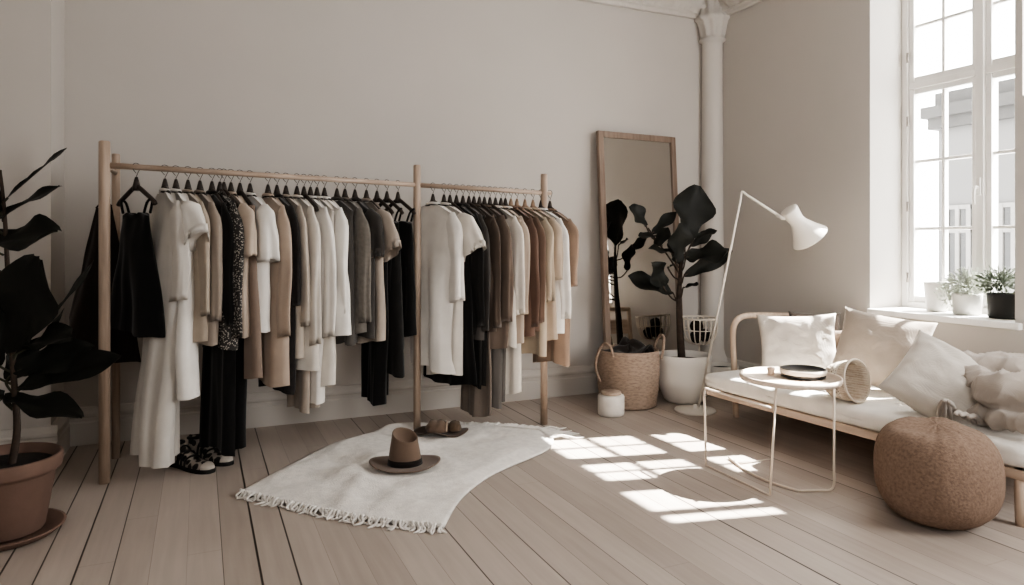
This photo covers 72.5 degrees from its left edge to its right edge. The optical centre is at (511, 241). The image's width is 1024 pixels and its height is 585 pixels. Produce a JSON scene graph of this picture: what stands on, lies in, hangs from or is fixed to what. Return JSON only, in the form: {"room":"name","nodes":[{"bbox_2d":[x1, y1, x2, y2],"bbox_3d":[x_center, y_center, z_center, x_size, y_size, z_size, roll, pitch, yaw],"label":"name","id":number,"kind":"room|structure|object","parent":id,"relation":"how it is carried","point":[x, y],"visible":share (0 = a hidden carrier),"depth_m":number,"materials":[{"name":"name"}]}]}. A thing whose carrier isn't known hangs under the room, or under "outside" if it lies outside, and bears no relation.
{"room":"clothing store","nodes":[
{"label":"clothing store","id":0,"kind":"room"},
{"bbox_2d":[0,0,64,429],"bbox_3d":[-1.471,-0.560,0.892,0.443,3.620,7.230,0,0,-24],"label":"wall","id":1,"kind":"structure","parent":0,"point":[32,32],"depth_m":3.86,"materials":[{"name":"paint"}]},
{"bbox_2d":[0,424,57,444],"bbox_3d":[-2.657,1.135,3.832,0.278,0.230,0.035,0,0,-24],"label":"baseboard","id":2,"kind":"structure","parent":1,"relation":"attached to","point":[48,433],"depth_m":3.84,"materials":[{"name":"paint"}]},
{"bbox_2d":[356,198,401,343],"bbox_3d":[-0.917,0.185,4.381,0.150,0.917,0.688,0,0,-44],"label":"shirt","id":3,"kind":"object","parent":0,"point":[392,240],"visible":0.36,"depth_m":4.24,"materials":[{"name":"beige fabric"}]},
{"bbox_2d":[65,0,701,406],"bbox_3d":[-0.520,-0.560,5.387,5.850,3.620,0.200,0,0,-24],"label":"wall","id":4,"kind":"structure","parent":0,"point":[498,93],"depth_m":5.07,"materials":[{"name":"paint"}]},
{"bbox_2d":[69,364,597,446],"bbox_3d":[-0.453,1.135,5.289,5.007,0.230,0.035,0,0,-24],"label":"baseboard","id":5,"kind":"structure","parent":4,"relation":"attached to","point":[269,408],"depth_m":4.95,"materials":[{"name":"paint"}]},
{"bbox_2d":[579,0,706,18],"bbox_3d":[-0.407,-2.179,5.186,5.007,0.382,0.260,0,0,-24],"label":"trim","id":6,"kind":"structure","parent":4,"relation":"attached to","point":[690,9],"depth_m":6.04,"materials":[{"name":"paint"}]},
{"bbox_2d":[694,0,729,361],"bbox_3d":[1.788,-0.550,6.228,0.329,3.600,0.328,0,0,-24],"label":"column","id":7,"kind":"structure","parent":4,"relation":"attached to","point":[712,21],"depth_m":6.14,"materials":[{"name":"paint"}]},
{"bbox_2d":[426,202,486,375],"bbox_3d":[-0.444,0.311,4.612,0.730,1.146,0.178,0,0,42],"label":"blouse","id":8,"kind":"object","parent":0,"point":[473,239],"visible":0.36,"depth_m":4.46,"materials":[{"name":"beige fabric"}]},
{"bbox_2d":[0,391,1023,584],"bbox_3d":[1.020,1.300,2.006,5.900,0.100,7.630,0,0,-24],"label":"floor","id":9,"kind":"structure","parent":0,"point":[635,500],"depth_m":3.10,"materials":[{"name":"beige wood"}]},
{"bbox_2d":[0,508,66,551],"bbox_3d":[-2.160,1.232,2.968,0.450,0.036,0.450,0,0,-24],"label":"saucer","id":10,"kind":"object","parent":9,"relation":"on","point":[55,518],"visible":0.52,"depth_m":2.96,"materials":[{"name":"ceramic"}]},
{"bbox_2d":[0,442,63,542],"bbox_3d":[-2.160,1.070,2.968,0.430,0.320,0.430,0,0,-24],"label":"pot","id":11,"kind":"object","parent":10,"relation":"on","point":[27,475],"depth_m":2.91,"materials":[{"name":"ceramic"}]},
{"bbox_2d":[0,148,121,542],"bbox_3d":[-2.017,0.414,2.950,0.796,1.633,0.427,0,0,7],"label":"fig","id":12,"kind":"object","parent":10,"relation":"on","point":[28,305],"visible":1,"depth_m":2.91,"materials":[{"name":"plant"}]},
{"bbox_2d":[169,439,215,474],"bbox_3d":[-1.774,1.179,3.854,0.349,0.143,0.108,0,0,27],"label":"shoe","id":13,"kind":"object","parent":9,"relation":"on","point":[187,460],"visible":0.83,"depth_m":3.81,"materials":[{"name":"black fabric"}]},
{"bbox_2d":[98,140,551,484],"bbox_3d":[-1.003,0.363,4.364,2.688,1.774,0.504,0,0,-24],"label":"clothes rack","id":14,"kind":"object","parent":9,"relation":"on","point":[105,166],"visible":0.83,"depth_m":4.02,"materials":[{"name":"brown wood"}]},
{"bbox_2d":[69,204,140,362],"bbox_3d":[-2.331,0.229,3.950,0.389,0.929,0.163,0,0,0],"label":"shawl","id":15,"kind":"object","parent":14,"relation":"hanging from","point":[83,317],"visible":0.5,"depth_m":3.94,"materials":[{"name":"fabric"}]},
{"bbox_2d":[160,165,170,193],"bbox_3d":[-1.875,-0.303,3.771,0.046,0.230,0.331,0,0,-42],"label":"clothes hanger","id":16,"kind":"object","parent":14,"relation":"hanging from","point":[164,183],"visible":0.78,"depth_m":3.76,"materials":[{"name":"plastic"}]},
{"bbox_2d":[129,188,190,468],"bbox_3d":[-1.908,0.436,3.744,0.241,1.454,0.520,0,0,-42],"label":"dress","id":17,"kind":"object","parent":16,"relation":"hanging from","point":[155,434],"visible":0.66,"depth_m":3.63,"materials":[{"name":"white fabric"}]},
{"bbox_2d":[110,198,164,337],"bbox_3d":[-1.987,0.130,3.700,0.410,0.732,0.138,0,0,28],"label":"dress","id":18,"kind":"object","parent":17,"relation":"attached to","point":[136,304],"visible":0.98,"depth_m":3.64,"materials":[{"name":"black fabric"}]},
{"bbox_2d":[172,165,181,193],"bbox_3d":[-1.830,-0.302,3.800,0.046,0.230,0.331,0,0,-44],"label":"clothes hanger","id":19,"kind":"object","parent":14,"relation":"hanging from","point":[175,184],"visible":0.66,"depth_m":3.79,"materials":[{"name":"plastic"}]},
{"bbox_2d":[170,188,209,400],"bbox_3d":[-1.833,0.287,3.796,0.193,1.154,0.770,0,0,-44],"label":"dress","id":20,"kind":"object","parent":19,"relation":"hanging from","point":[193,219],"visible":0.43,"depth_m":3.63,"materials":[{"name":"white fabric"}]},
{"bbox_2d":[184,166,194,194],"bbox_3d":[-1.779,-0.301,3.832,0.046,0.230,0.331,0,0,-44],"label":"clothes hanger","id":21,"kind":"object","parent":14,"relation":"hanging from","point":[187,185],"visible":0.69,"depth_m":3.82,"materials":[{"name":"plastic"}]},
{"bbox_2d":[182,189,210,342],"bbox_3d":[-1.780,0.124,3.831,0.133,0.827,0.530,0,0,-44],"label":"shirt","id":22,"kind":"object","parent":21,"relation":"hanging from","point":[201,256],"visible":0.34,"depth_m":3.68,"materials":[{"name":"beige fabric"}]},
{"bbox_2d":[195,167,206,195],"bbox_3d":[-1.728,-0.300,3.864,0.046,0.230,0.331,0,0,-44],"label":"clothes hanger","id":23,"kind":"object","parent":14,"relation":"hanging from","point":[199,185],"visible":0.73,"depth_m":3.85,"materials":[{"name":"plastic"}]},
{"bbox_2d":[194,190,222,345],"bbox_3d":[-1.733,0.147,3.860,0.154,0.870,0.526,0,0,-44],"label":"shirt","id":24,"kind":"object","parent":23,"relation":"hanging from","point":[216,236],"visible":0.32,"depth_m":3.69,"materials":[{"name":"beige fabric"}]},
{"bbox_2d":[216,168,226,196],"bbox_3d":[-1.640,-0.299,3.920,0.046,0.230,0.331,0,0,-44],"label":"clothes hanger","id":25,"kind":"object","parent":14,"relation":"hanging from","point":[219,187],"visible":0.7,"depth_m":3.91,"materials":[{"name":"wood"}]},
{"bbox_2d":[217,191,243,349],"bbox_3d":[-1.637,0.149,3.924,0.140,0.872,0.528,0,0,-44],"label":"blouse","id":26,"kind":"object","parent":25,"relation":"hanging from","point":[229,335],"visible":0.31,"depth_m":3.75,"materials":[{"name":"fabric"}]},
{"bbox_2d":[202,190,233,346],"bbox_3d":[-1.681,0.143,3.894,0.135,0.860,0.482,0,0,-44],"label":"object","id":27,"kind":"object","parent":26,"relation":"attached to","point":[226,219],"visible":0.3,"depth_m":3.74,"materials":[{"name":"black fabric"}]},
{"bbox_2d":[199,207,246,455],"bbox_3d":[-1.634,0.485,3.944,0.410,1.379,0.202,0,0,42],"label":"trousers","id":28,"kind":"object","parent":14,"relation":"hanging from","point":[223,402],"visible":0.41,"depth_m":3.84,"materials":[{"name":"black fabric"}]},
{"bbox_2d":[227,169,238,197],"bbox_3d":[-1.591,-0.298,3.951,0.046,0.230,0.331,0,0,-44],"label":"clothes hanger","id":29,"kind":"object","parent":14,"relation":"hanging from","point":[230,187],"visible":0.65,"depth_m":3.94,"materials":[{"name":"metal"}]},
{"bbox_2d":[229,191,256,337],"bbox_3d":[-1.589,0.138,3.956,0.140,0.848,0.584,0,0,-44],"label":"shirt","id":30,"kind":"object","parent":29,"relation":"hanging from","point":[247,214],"visible":0.29,"depth_m":3.78,"materials":[{"name":"beige fabric"}]},
{"bbox_2d":[244,205,262,378],"bbox_3d":[-1.548,0.275,3.978,0.130,0.959,0.523,0,0,-44],"label":"skirt","id":31,"kind":"object","parent":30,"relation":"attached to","point":[252,344],"visible":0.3,"depth_m":3.82,"materials":[{"name":"beige fabric"}]},
{"bbox_2d":[262,171,275,198],"bbox_3d":[-1.419,-0.295,4.059,0.046,0.230,0.331,0,0,-44],"label":"clothes hanger","id":32,"kind":"object","parent":14,"relation":"hanging from","point":[267,190],"visible":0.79,"depth_m":4.05,"materials":[{"name":"wood"}]},
{"bbox_2d":[258,193,291,387],"bbox_3d":[-1.415,0.267,4.060,0.138,1.100,0.536,0,0,-44],"label":"shirt","id":33,"kind":"object","parent":32,"relation":"hanging from","point":[274,343],"visible":0.43,"depth_m":3.92,"materials":[{"name":"fabric"}]},
{"bbox_2d":[245,192,279,332],"bbox_3d":[-1.502,0.113,4.005,0.158,0.795,0.588,0,0,-44],"label":"shirt","id":34,"kind":"object","parent":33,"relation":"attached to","point":[268,252],"visible":0.48,"depth_m":3.84,"materials":[{"name":"white fabric"}]},
{"bbox_2d":[273,172,284,198],"bbox_3d":[-1.376,-0.294,4.086,0.046,0.230,0.331,0,0,-44],"label":"clothes hanger","id":35,"kind":"object","parent":14,"relation":"hanging from","point":[276,190],"visible":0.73,"depth_m":4.08,"materials":[{"name":"wood"}]},
{"bbox_2d":[258,194,300,394],"bbox_3d":[-1.374,0.296,4.087,0.146,1.155,0.524,0,0,-44],"label":"blouse","id":36,"kind":"object","parent":35,"relation":"hanging from","point":[293,219],"visible":0.31,"depth_m":3.93,"materials":[{"name":"black fabric"}]},
{"bbox_2d":[283,173,294,200],"bbox_3d":[-1.333,-0.293,4.114,0.046,0.230,0.331,0,0,-44],"label":"clothes hanger","id":37,"kind":"object","parent":14,"relation":"hanging from","point":[285,191],"visible":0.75,"depth_m":4.10,"materials":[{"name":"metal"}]},
{"bbox_2d":[282,194,310,358],"bbox_3d":[-1.338,0.209,4.115,0.132,0.981,0.537,0,0,-44],"label":"sweater","id":38,"kind":"object","parent":37,"relation":"hanging from","point":[303,310],"visible":0.19,"depth_m":3.95,"materials":[{"name":"beige fabric"}]},
{"bbox_2d":[293,173,304,199],"bbox_3d":[-1.278,-0.292,4.148,0.046,0.230,0.331,0,0,-44],"label":"clothes hanger","id":39,"kind":"object","parent":14,"relation":"hanging from","point":[296,192],"visible":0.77,"depth_m":4.14,"materials":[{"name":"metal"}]},
{"bbox_2d":[292,195,321,370],"bbox_3d":[-1.280,0.230,4.146,0.128,1.022,0.520,0,0,-44],"label":"shirt","id":40,"kind":"object","parent":39,"relation":"hanging from","point":[313,333],"visible":0.32,"depth_m":3.98,"materials":[{"name":"beige fabric"}]},
{"bbox_2d":[307,174,318,200],"bbox_3d":[-1.210,-0.291,4.191,0.046,0.230,0.331,0,0,-44],"label":"clothes hanger","id":41,"kind":"object","parent":14,"relation":"hanging from","point":[310,191],"visible":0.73,"depth_m":4.18,"materials":[{"name":"plastic"}]},
{"bbox_2d":[308,195,336,404],"bbox_3d":[-1.215,0.356,4.188,0.140,1.271,0.523,0,0,-44],"label":"shirt","id":42,"kind":"object","parent":41,"relation":"hanging from","point":[328,251],"visible":0.3,"depth_m":4.04,"materials":[{"name":"white fabric"}]},
{"bbox_2d":[314,175,325,201],"bbox_3d":[-1.177,-0.291,4.212,0.046,0.230,0.331,0,0,-44],"label":"clothes hanger","id":43,"kind":"object","parent":14,"relation":"hanging from","point":[316,193],"visible":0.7,"depth_m":4.20,"materials":[{"name":"plastic"}]},
{"bbox_2d":[316,196,335,386],"bbox_3d":[-1.175,0.293,4.214,0.143,1.144,0.396,0,0,-36],"label":"shirt","id":44,"kind":"object","parent":43,"relation":"hanging from","point":[328,369],"visible":0.15,"depth_m":4.10,"materials":[{"name":"beige fabric"}]},
{"bbox_2d":[321,175,332,201],"bbox_3d":[-1.139,-0.290,4.237,0.046,0.230,0.331,0,0,-44],"label":"clothes hanger","id":45,"kind":"object","parent":14,"relation":"hanging from","point":[324,191],"visible":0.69,"depth_m":4.22,"materials":[{"name":"plastic"}]},
{"bbox_2d":[322,196,351,335],"bbox_3d":[-1.140,0.137,4.239,0.157,0.830,0.548,0,0,-44],"label":"tunic","id":46,"kind":"object","parent":45,"relation":"hanging from","point":[341,227],"visible":0.32,"depth_m":4.06,"materials":[{"name":"white fabric"}]},
{"bbox_2d":[342,177,353,202],"bbox_3d":[-1.030,-0.288,4.305,0.046,0.230,0.331,0,0,-44],"label":"clothes hanger","id":47,"kind":"object","parent":14,"relation":"hanging from","point":[344,194],"visible":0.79,"depth_m":4.29,"materials":[{"name":"plastic"}]},
{"bbox_2d":[342,197,371,333],"bbox_3d":[-1.031,0.145,4.304,0.155,0.843,0.521,0,0,-44],"label":"shirt","id":48,"kind":"object","parent":47,"relation":"hanging from","point":[361,229],"visible":0.41,"depth_m":4.14,"materials":[{"name":"grey fabric"}]},
{"bbox_2d":[331,197,357,345],"bbox_3d":[-1.072,0.185,4.283,0.412,0.924,0.128,0,0,43],"label":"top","id":49,"kind":"object","parent":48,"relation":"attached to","point":[349,340],"visible":0.24,"depth_m":4.14,"materials":[{"name":"grey fabric"}]},
{"bbox_2d":[352,177,362,201],"bbox_3d":[-0.977,-0.287,4.339,0.046,0.230,0.331,0,0,-44],"label":"clothes hanger","id":50,"kind":"object","parent":14,"relation":"hanging from","point":[354,195],"visible":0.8,"depth_m":4.33,"materials":[{"name":"plastic"}]},
{"bbox_2d":[351,198,384,338],"bbox_3d":[-0.977,0.152,4.343,0.141,0.855,0.584,0,0,-44],"label":"shirt","id":51,"kind":"object","parent":50,"relation":"hanging from","point":[374,219],"visible":0.26,"depth_m":4.17,"materials":[{"name":"grey fabric"}]},
{"bbox_2d":[361,211,392,405],"bbox_3d":[-0.854,0.413,4.417,0.256,1.208,0.146,0,0,42],"label":"trousers","id":52,"kind":"object","parent":14,"relation":"hanging from","point":[374,355],"visible":0.3,"depth_m":4.35,"materials":[{"name":"black fabric"}]},
{"bbox_2d":[387,207,404,377],"bbox_3d":[-0.796,0.326,4.456,0.342,1.082,0.142,0,0,42],"label":"dress","id":53,"kind":"object","parent":14,"relation":"hanging from","point":[395,364],"visible":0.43,"depth_m":4.35,"materials":[{"name":"black fabric"}]},
{"bbox_2d":[384,180,415,214],"bbox_3d":[-0.734,-0.283,4.492,0.331,0.230,0.046,0,0,40],"label":"clothes hanger","id":54,"kind":"object","parent":14,"relation":"hanging from","point":[397,199],"visible":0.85,"depth_m":4.47,"materials":[{"name":"plastic"}]},
{"bbox_2d":[383,208,416,336],"bbox_3d":[-0.739,0.199,4.486,0.339,0.828,0.140,0,0,40],"label":"halter","id":55,"kind":"object","parent":54,"relation":"hanging from","point":[405,227],"visible":0.44,"depth_m":4.40,"materials":[{"name":"black fabric"}]},
{"bbox_2d":[425,182,441,205],"bbox_3d":[-0.520,-0.277,4.591,0.331,0.230,0.046,0,0,40],"label":"clothes hanger","id":56,"kind":"object","parent":14,"relation":"hanging from","point":[432,196],"visible":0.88,"depth_m":4.58,"materials":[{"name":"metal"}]},
{"bbox_2d":[408,202,464,373],"bbox_3d":[-0.514,0.290,4.601,0.542,1.110,0.192,0,0,40],"label":"tunic","id":57,"kind":"object","parent":56,"relation":"hanging from","point":[442,256],"visible":0.7,"depth_m":4.47,"materials":[{"name":"white fabric"}]},
{"bbox_2d":[423,255,476,384],"bbox_3d":[-0.409,0.382,4.622,0.106,1.121,0.536,0,0,-44],"label":"skirt","id":58,"kind":"object","parent":14,"relation":"hanging from","point":[469,377],"visible":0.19,"depth_m":4.48,"materials":[{"name":"black fabric"}]},
{"bbox_2d":[454,184,466,208],"bbox_3d":[-0.369,-0.270,4.633,0.046,0.230,0.331,0,0,-44],"label":"clothes hanger","id":59,"kind":"object","parent":14,"relation":"hanging from","point":[456,200],"visible":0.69,"depth_m":4.62,"materials":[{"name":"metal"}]},
{"bbox_2d":[455,203,484,334],"bbox_3d":[-0.363,0.174,4.635,0.136,0.864,0.525,0,0,-44],"label":"coat","id":60,"kind":"object","parent":59,"relation":"hanging from","point":[476,258],"visible":0.25,"depth_m":4.47,"materials":[{"name":"black fabric"}]},
{"bbox_2d":[474,204,501,331],"bbox_3d":[-0.255,0.181,4.665,0.118,0.869,0.531,0,0,-44],"label":"shirt","id":61,"kind":"object","parent":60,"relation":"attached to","point":[493,229],"visible":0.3,"depth_m":4.50,"materials":[{"name":"fabric"}]},
{"bbox_2d":[458,184,475,212],"bbox_3d":[-0.327,-0.268,4.644,0.046,0.230,0.331,0,0,-44],"label":"clothes hanger","id":62,"kind":"object","parent":14,"relation":"hanging from","point":[462,197],"visible":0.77,"depth_m":4.63,"materials":[{"name":"metal"}]},
{"bbox_2d":[461,203,490,339],"bbox_3d":[-0.326,0.189,4.647,0.132,0.890,0.526,0,0,-44],"label":"shirt","id":63,"kind":"object","parent":62,"relation":"hanging from","point":[480,332],"visible":0.21,"depth_m":4.47,"materials":[{"name":"grey fabric"}]},
{"bbox_2d":[485,205,513,348],"bbox_3d":[-0.185,0.224,4.683,0.122,0.949,0.520,0,0,-44],"label":"shirt","id":64,"kind":"object","parent":14,"relation":"hanging from","point":[499,339],"visible":0.3,"depth_m":4.53,"materials":[{"name":"fabric"}]},
{"bbox_2d":[460,332,491,416],"bbox_3d":[-0.228,0.494,4.679,0.146,1.328,0.309,0,0,-44],"label":"trousers","id":65,"kind":"object","parent":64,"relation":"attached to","point":[477,402],"visible":0.21,"depth_m":4.60,"materials":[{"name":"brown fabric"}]},
{"bbox_2d":[491,348,505,408],"bbox_3d":[-0.159,0.466,4.704,0.133,1.265,0.311,0,0,-44],"label":"trousers","id":66,"kind":"object","parent":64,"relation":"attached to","point":[498,356],"visible":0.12,"depth_m":4.58,"materials":[{"name":"fabric"}]},
{"bbox_2d":[499,187,509,209],"bbox_3d":[-0.075,-0.258,4.713,0.046,0.230,0.331,0,0,-44],"label":"clothes hanger","id":67,"kind":"object","parent":14,"relation":"hanging from","point":[500,200],"visible":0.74,"depth_m":4.70,"materials":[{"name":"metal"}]},
{"bbox_2d":[500,205,529,343],"bbox_3d":[-0.076,0.228,4.707,0.121,0.947,0.530,0,0,-44],"label":"shirt","id":68,"kind":"object","parent":67,"relation":"hanging from","point":[519,318],"visible":0.22,"depth_m":4.54,"materials":[{"name":"beige fabric"}]},
{"bbox_2d":[495,205,524,347],"bbox_3d":[-0.110,0.234,4.704,0.118,0.963,0.532,0,0,-44],"label":"blouse","id":69,"kind":"object","parent":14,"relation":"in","point":[517,235],"visible":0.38,"depth_m":4.54,"materials":[{"name":"beige fabric"}]},
{"bbox_2d":[509,187,521,211],"bbox_3d":[-0.007,-0.255,4.732,0.046,0.230,0.331,0,0,-44],"label":"clothes hanger","id":70,"kind":"object","parent":14,"relation":"hanging from","point":[510,200],"visible":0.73,"depth_m":4.72,"materials":[{"name":"wood"}]},
{"bbox_2d":[511,206,539,336],"bbox_3d":[-0.008,0.191,4.731,0.117,0.868,0.525,0,0,-44],"label":"shirt","id":71,"kind":"object","parent":70,"relation":"hanging from","point":[531,319],"visible":0.31,"depth_m":4.57,"materials":[{"name":"fabric"}]},
{"bbox_2d":[514,188,532,219],"bbox_3d":[0.034,-0.253,4.743,0.046,0.230,0.331,0,0,-44],"label":"clothes hanger","id":72,"kind":"object","parent":14,"relation":"hanging from","point":[516,201],"visible":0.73,"depth_m":4.73,"materials":[{"name":"wood"}]},
{"bbox_2d":[516,206,545,331],"bbox_3d":[0.035,0.175,4.748,0.117,0.831,0.535,0,0,-44],"label":"shirt","id":73,"kind":"object","parent":72,"relation":"hanging from","point":[540,231],"visible":0.21,"depth_m":4.57,"materials":[{"name":"fabric"}]},
{"bbox_2d":[522,188,534,211],"bbox_3d":[0.088,-0.251,4.758,0.046,0.230,0.331,0,0,-44],"label":"clothes hanger","id":74,"kind":"object","parent":14,"relation":"hanging from","point":[524,201],"visible":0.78,"depth_m":4.75,"materials":[{"name":"wood"}]},
{"bbox_2d":[521,207,554,356],"bbox_3d":[0.090,0.275,4.760,0.140,1.027,0.525,0,0,-44],"label":"coat","id":75,"kind":"object","parent":74,"relation":"hanging from","point":[537,344],"visible":0.28,"depth_m":4.59,"materials":[{"name":"fabric"}]},
{"bbox_2d":[527,189,543,212],"bbox_3d":[0.143,-0.248,4.773,0.046,0.230,0.331,0,0,-44],"label":"clothes hanger","id":76,"kind":"object","parent":14,"relation":"hanging from","point":[532,202],"visible":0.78,"depth_m":4.76,"materials":[{"name":"wood"}]},
{"bbox_2d":[526,207,562,340],"bbox_3d":[0.146,0.221,4.777,0.134,0.914,0.522,0,0,-44],"label":"jacket","id":77,"kind":"object","parent":76,"relation":"hanging from","point":[552,334],"visible":0.29,"depth_m":4.62,"materials":[{"name":"fabric"}]},
{"bbox_2d":[538,189,550,212],"bbox_3d":[0.199,-0.246,4.788,0.046,0.230,0.331,0,0,-42],"label":"clothes hanger","id":78,"kind":"object","parent":14,"relation":"hanging from","point":[540,202],"visible":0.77,"depth_m":4.77,"materials":[{"name":"metal"}]},
{"bbox_2d":[540,208,570,332],"bbox_3d":[0.201,0.186,4.790,0.130,0.840,0.528,0,0,-42],"label":"shirt","id":79,"kind":"object","parent":78,"relation":"hanging from","point":[562,287],"visible":0.25,"depth_m":4.62,"materials":[{"name":"beige fabric"}]},
{"bbox_2d":[547,190,558,212],"bbox_3d":[0.261,-0.243,4.805,0.046,0.230,0.331,0,0,-40],"label":"clothes hanger","id":80,"kind":"object","parent":14,"relation":"hanging from","point":[549,203],"visible":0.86,"depth_m":4.79,"materials":[{"name":"wood"}]},
{"bbox_2d":[533,208,578,366],"bbox_3d":[0.259,0.309,4.801,0.148,1.080,0.526,0,0,-40],"label":"coat","id":81,"kind":"object","parent":80,"relation":"hanging from","point":[558,351],"visible":0.3,"depth_m":4.66,"materials":[{"name":"fabric"}]},
{"bbox_2d":[235,421,584,534],"bbox_3d":[-0.490,1.219,4.028,1.320,0.062,1.949,0,0,27],"label":"rug","id":82,"kind":"object","parent":9,"relation":"on","point":[338,478],"visible":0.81,"depth_m":3.63,"materials":[{"name":"fabric"}]},
{"bbox_2d":[369,427,440,473],"bbox_3d":[-0.582,1.116,3.799,0.387,0.189,0.302,0,0,-6],"label":"felt hat","id":83,"kind":"object","parent":82,"relation":"on","point":[405,456],"visible":1,"depth_m":3.75,"materials":[{"name":"fabric"}]},
{"bbox_2d":[594,333,664,410],"bbox_3d":[0.909,0.980,5.358,0.519,0.540,0.496,0,0,14],"label":"woven basket","id":84,"kind":"object","parent":9,"relation":"on","point":[636,375],"visible":0.91,"depth_m":5.16,"materials":[{"name":"beige wicker"}]},
{"bbox_2d":[596,130,683,390],"bbox_3d":[1.090,0.167,5.861,0.815,2.163,0.174,0,0,-28],"label":"mirror","id":85,"kind":"object","parent":9,"relation":"on","point":[640,169],"visible":0.6,"depth_m":5.83,"materials":[{"name":"brown mirror"}]},
{"bbox_2d":[604,137,676,350],"bbox_3d":[1.089,0.167,5.864,0.731,2.081,0.018,0,-4,-28],"label":"mirror glass","id":86,"kind":"object","parent":85,"relation":"attached to","point":[641,171],"depth_m":5.84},
{"bbox_2d":[628,184,731,404],"bbox_3d":[1.260,0.397,5.414,0.818,1.706,0.548,0,0,-7],"label":"fig","id":87,"kind":"object","parent":9,"relation":"on","point":[682,371],"visible":0.99,"depth_m":5.35,"materials":[{"name":"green plant"}]},
{"bbox_2d":[659,350,711,404],"bbox_3d":[1.352,1.064,5.487,0.424,0.372,0.424,0,0,-24],"label":"pot","id":88,"kind":"object","parent":9,"relation":"on","point":[681,376],"depth_m":5.32,"materials":[{"name":"white ceramic"}]},
{"bbox_2d":[683,315,718,396],"bbox_3d":[1.532,0.933,5.720,0.311,0.634,0.311,0,0,-24],"label":"wire basket","id":89,"kind":"object","parent":9,"relation":"on","point":[709,320],"visible":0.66,"depth_m":5.65,"materials":[{"name":"white metal"}]},
{"bbox_2d":[683,315,718,344],"bbox_3d":[1.532,0.724,5.720,0.311,0.216,0.311,0,0,-24],"label":"wire bowl","id":90,"kind":"object","parent":89,"relation":"on","point":[709,320],"depth_m":5.64,"materials":[{"name":"white metal"}]},
{"bbox_2d":[674,191,827,415],"bbox_3d":[1.691,0.442,5.008,1.045,1.616,0.303,0,0,25],"label":"floor lamp","id":91,"kind":"object","parent":9,"relation":"on","point":[806,232],"visible":1,"depth_m":4.84,"materials":[{"name":"white metal"}]},
{"bbox_2d":[703,367,842,495],"bbox_3d":[1.425,0.979,3.747,0.555,0.547,0.645,0,0,-24],"label":"side table","id":92,"kind":"object","parent":9,"relation":"on","point":[759,376],"visible":0.95,"depth_m":3.58,"materials":[{"name":"white metal"}]},
{"bbox_2d":[705,312,1023,527],"bbox_3d":[2.170,0.881,4.137,0.935,0.741,2.075,0,0,-27],"label":"daybed","id":93,"kind":"object","parent":9,"relation":"on","point":[866,419],"visible":0.47,"depth_m":3.92,"materials":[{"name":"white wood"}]},
{"bbox_2d":[756,313,835,367],"bbox_3d":[1.893,0.688,4.621,0.519,0.440,0.218,0,0,16],"label":"pillow","id":94,"kind":"object","parent":93,"relation":"on","point":[803,340],"visible":0.76,"depth_m":4.56,"materials":[{"name":"fabric"}]},
{"bbox_2d":[825,358,870,403],"bbox_3d":[1.889,0.772,3.949,0.246,0.245,0.208,0,0,-24],"label":"woven basket","id":95,"kind":"object","parent":93,"relation":"on","point":[856,386],"visible":0.82,"depth_m":3.94,"materials":[{"name":"wicker"}]},
{"bbox_2d":[832,306,937,386],"bbox_3d":[2.224,0.659,4.219,0.563,0.500,0.273,0,0,45],"label":"pillow","id":96,"kind":"object","parent":93,"relation":"on","point":[881,343],"visible":0.58,"depth_m":4.17,"materials":[{"name":"beige fabric"}]},
{"bbox_2d":[876,329,977,424],"bbox_3d":[2.240,0.738,3.602,0.371,0.527,0.557,0,0,-45],"label":"pillow","id":97,"kind":"object","parent":93,"relation":"on","point":[932,370],"visible":0.73,"depth_m":3.56,"materials":[{"name":"white fabric"}]},
{"bbox_2d":[936,350,1023,434],"bbox_3d":[2.439,0.723,3.409,0.801,0.323,0.615,0,0,-40],"label":"throw blanket","id":98,"kind":"object","parent":93,"relation":"on","point":[997,381],"visible":0.87,"depth_m":3.29,"materials":[{"name":"fabric"}]},
{"bbox_2d":[873,416,1005,529],"bbox_3d":[1.911,1.030,3.138,0.528,0.439,0.503,0,0,-24],"label":"pouf","id":99,"kind":"object","parent":9,"relation":"on","point":[935,472],"visible":1,"depth_m":2.95,"materials":[{"name":"fabric"}]},
{"bbox_2d":[723,0,1023,364],"bbox_3d":[3.498,-0.560,3.115,0.430,3.620,7.230,0,0,-24],"label":"wall","id":100,"kind":"structure","parent":0,"point":[812,89],"depth_m":5.21,"materials":[{"name":"paint"}]},
{"bbox_2d":[867,307,1022,329],"bbox_3d":[2.827,0.480,4.461,0.375,0.040,0.984,0,0,-24],"label":"windowsill","id":101,"kind":"structure","parent":100,"relation":"attached to","point":[982,320],"depth_m":4.37,"materials":[{"name":"paint"}]},
{"bbox_2d":[933,267,986,315],"bbox_3d":[2.871,0.300,4.449,0.276,0.318,0.330,0,0,-24],"label":"plant","id":102,"kind":"object","parent":101,"relation":"on","point":[965,302],"visible":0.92,"depth_m":4.39,"materials":[{"name":"green plant"}]},
{"bbox_2d":[973,265,1014,318],"bbox_3d":[2.956,0.294,4.226,0.270,0.330,0.254,0,0,12],"label":"bushy plant","id":103,"kind":"object","parent":101,"relation":"on","point":[1000,305],"visible":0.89,"depth_m":4.18,"materials":[{"name":"green plant"}]},
{"bbox_2d":[902,0,1014,313],"bbox_3d":[2.984,-0.740,4.553,0.174,2.420,0.944,0,0,-24],"label":"window","id":104,"kind":"structure","parent":100,"relation":"in","point":[985,70],"depth_m":4.69,"materials":[{"name":"paint"}]},
{"label":"outside","id":105,"kind":"structure","parent":0,"visible":0},
{"bbox_2d":[920,78,1014,294],"bbox_3d":[12.297,1.975,15.305,5.450,10.550,3.200,0,0,-24],"label":"building","id":106,"kind":"structure","parent":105,"point":[959,100],"depth_m":14.92,"materials":[{"name":"white"}]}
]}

